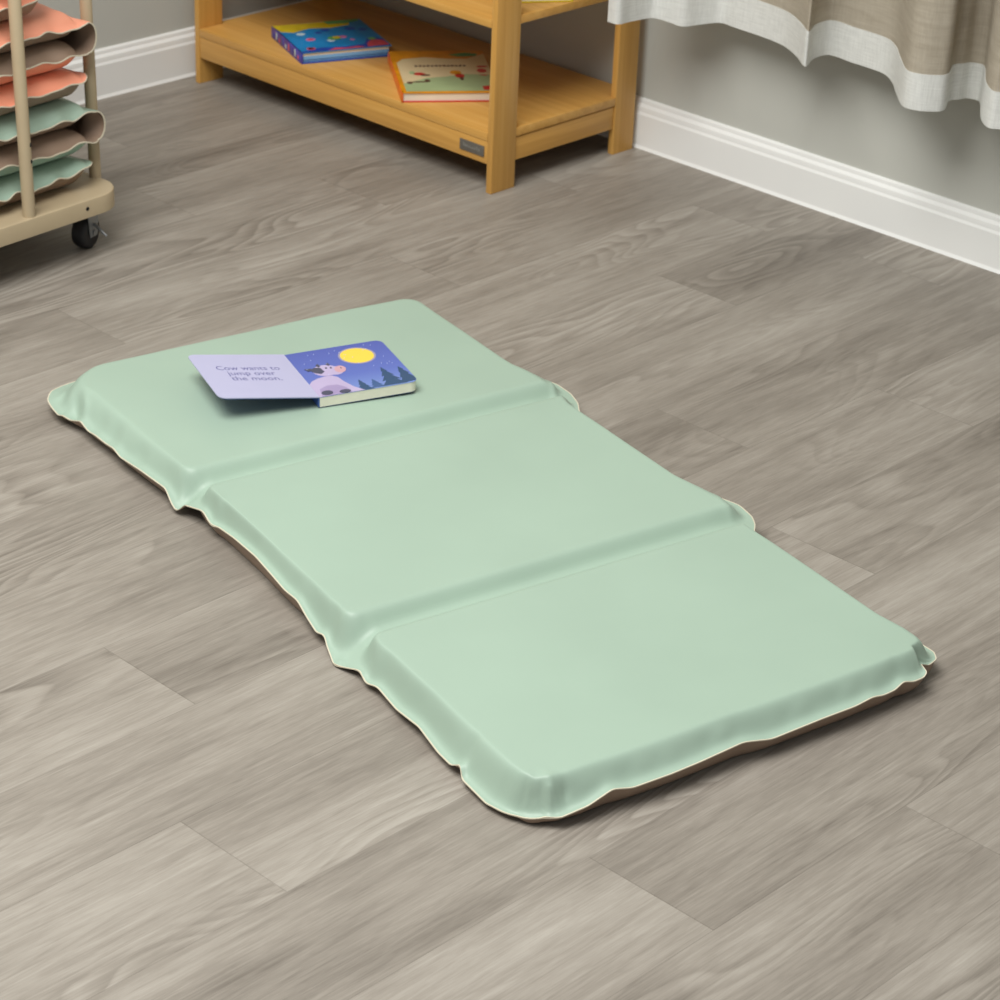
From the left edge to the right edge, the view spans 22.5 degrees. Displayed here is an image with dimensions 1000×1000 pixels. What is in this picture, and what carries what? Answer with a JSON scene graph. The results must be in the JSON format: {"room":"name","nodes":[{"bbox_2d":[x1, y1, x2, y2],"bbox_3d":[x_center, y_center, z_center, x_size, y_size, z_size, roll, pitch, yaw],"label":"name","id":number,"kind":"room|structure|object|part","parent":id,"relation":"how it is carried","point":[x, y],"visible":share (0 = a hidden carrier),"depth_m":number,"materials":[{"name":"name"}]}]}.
{"room":"children's room","nodes":[
{"label":"children's room","id":0,"kind":"room"},
{"bbox_2d":[37,0,302,49],"bbox_3d":[-2.408,-1.202,2.879,0.100,2.500,5.902,26,35,37],"label":"wall","id":1,"kind":"structure","parent":0,"point":[115,22],"depth_m":4.95,"materials":[{"name":"grey paint"}]},
{"bbox_2d":[62,0,307,104],"bbox_3d":[-2.417,-0.113,3.392,0.017,0.095,5.885,26,35,37],"label":"baseboard","id":2,"kind":"structure","parent":1,"relation":"attached to","point":[138,64],"depth_m":4.97,"materials":[{"name":"white paint"}]},
{"bbox_2d":[0,67,999,999],"bbox_3d":[-0.475,0.864,1.773,5.437,0.001,5.902,26,35,37],"label":"floor","id":3,"kind":"structure","parent":0,"point":[197,802],"depth_m":3.18,"materials":[{"name":"grey wood"}]},
{"bbox_2d":[0,0,114,247],"bbox_3d":[-1.075,-0.761,3.982,0.620,0.803,0.729,23,34,34],"label":"cart","id":4,"kind":"object","parent":3,"relation":"on","point":[79,203],"visible":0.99,"depth_m":4.09,"materials":[{"name":"beige"}]},
{"bbox_2d":[0,98,105,206],"bbox_3d":[-1.009,-0.618,4.178,0.585,0.149,0.443,23,34,34],"label":"mat","id":5,"kind":"object","parent":4,"relation":"on","point":[60,127],"visible":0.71,"depth_m":4.10,"materials":[{"name":"green plastic"}]},
{"bbox_2d":[0,3,96,115],"bbox_3d":[-1.011,-0.749,4.101,0.584,0.149,0.437,23,34,34],"label":"mat","id":6,"kind":"object","parent":5,"relation":"on","point":[53,38],"visible":0.77,"depth_m":4.03,"materials":[{"name":"pink plastic"}]},
{"bbox_2d":[0,0,37,21],"bbox_3d":[-1.056,-0.857,3.976,0.585,0.149,0.437,23,34,34],"label":"mat","id":7,"kind":"object","parent":6,"relation":"on","point":[27,5],"visible":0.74,"depth_m":3.94,"materials":[{"name":"pink plastic"}]},
{"bbox_3d":[-0.670,-0.452,4.214,0.029,0.019,0.008,22,33,32],"label":"brake lever","id":8,"kind":"part","parent":4,"relation":"part of","materials":[{"name":"metal"}]},
{"bbox_2d":[194,0,639,193],"bbox_3d":[-0.169,-1.008,4.777,0.829,0.577,0.386,26,35,37],"label":"shelf unit","id":9,"kind":"object","parent":3,"relation":"on","point":[534,105],"visible":0.91,"depth_m":4.70,"materials":[{"name":"brown wood"}]},
{"bbox_3d":[-0.573,-1.092,4.924,0.014,0.560,0.060,26,35,37],"label":"leg","id":10,"kind":"part","parent":9,"relation":"part of","materials":[{"name":"brown wood"}]},
{"bbox_2d":[271,19,390,63],"bbox_3d":[-0.330,-0.894,4.902,0.184,0.023,0.180,-9,30,-21],"label":"picture book","id":11,"kind":"object","parent":9,"relation":"on","point":[351,39],"visible":0.98,"depth_m":4.87,"materials":[{"name":"blue paper"}]},
{"bbox_3d":[-0.304,-0.762,4.757,0.801,0.042,0.015,26,35,37],"label":"rail","id":12,"kind":"part","parent":9,"relation":"part of","materials":[{"name":"brown wood"}]},
{"bbox_2d":[388,51,489,102],"bbox_3d":[-0.108,-0.799,4.739,0.184,0.020,0.248,-2,28,-8],"label":"picture book","id":13,"kind":"object","parent":9,"relation":"on","point":[418,76],"visible":1,"depth_m":4.71,"materials":[{"name":"beige paper"}]},
{"bbox_3d":[-0.051,-0.635,4.530,0.061,0.020,0.002,26,35,37],"label":"name plate","id":14,"kind":"part","parent":9,"relation":"part of","materials":[{"name":"grey metal"}]},
{"bbox_3d":[0.010,-0.810,4.429,0.014,0.560,0.060,26,35,37],"label":"leg","id":15,"kind":"part","parent":9,"relation":"part of","materials":[{"name":"brown wood"}]},
{"bbox_2d":[522,0,572,2],"bbox_3d":[0.048,-0.948,4.581,0.126,0.028,0.202,-4,28,-12],"label":"picture book","id":16,"kind":"object","parent":9,"relation":"on","point":[523,1],"visible":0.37,"depth_m":4.50,"materials":[{"name":"yellow paper"}]},
{"bbox_3d":[0.115,-0.677,4.632,0.012,0.043,0.266,26,35,37],"label":"rail","id":17,"kind":"part","parent":9,"relation":"part of","materials":[{"name":"brown wood"}]},
{"bbox_3d":[0.238,-0.910,4.639,0.014,0.560,0.056,26,35,37],"label":"leg","id":18,"kind":"part","parent":9,"relation":"part of","materials":[{"name":"brown wood"}]},
{"bbox_2d":[47,299,936,822],"bbox_3d":[-0.045,0.017,3.378,0.676,0.055,1.293,-15,32,-30],"label":"mat","id":19,"kind":"object","parent":3,"relation":"on","point":[574,624],"visible":0.97,"depth_m":3.20,"materials":[{"name":"green plastic"}]},
{"bbox_2d":[188,341,415,407],"bbox_3d":[-0.285,-0.183,3.639,0.300,0.042,0.155,-11,30,-21],"label":"book","id":20,"kind":"object","parent":19,"relation":"on","point":[350,373],"visible":1,"depth_m":3.63,"materials":[{"name":"paper"}]},
{"bbox_2d":[359,0,999,214],"bbox_3d":[1.631,-1.182,3.170,5.537,2.500,0.100,26,35,37],"label":"wall","id":21,"kind":"structure","parent":0,"point":[834,108],"depth_m":4.51,"materials":[{"name":"grey paint"}]},
{"bbox_2d":[598,95,999,273],"bbox_3d":[1.581,-0.080,3.655,5.437,0.095,0.017,26,35,37],"label":"baseboard","id":22,"kind":"structure","parent":21,"relation":"attached to","point":[948,227],"depth_m":4.50,"materials":[{"name":"white paint"}]},
{"bbox_2d":[607,0,999,128],"bbox_3d":[0.746,-1.321,3.781,1.279,1.502,0.153,24,34,35],"label":"curtain","id":23,"kind":"object","parent":21,"relation":"hanging from","point":[934,53],"visible":1,"depth_m":4.19,"materials":[{"name":"beige fabric"}]}
]}

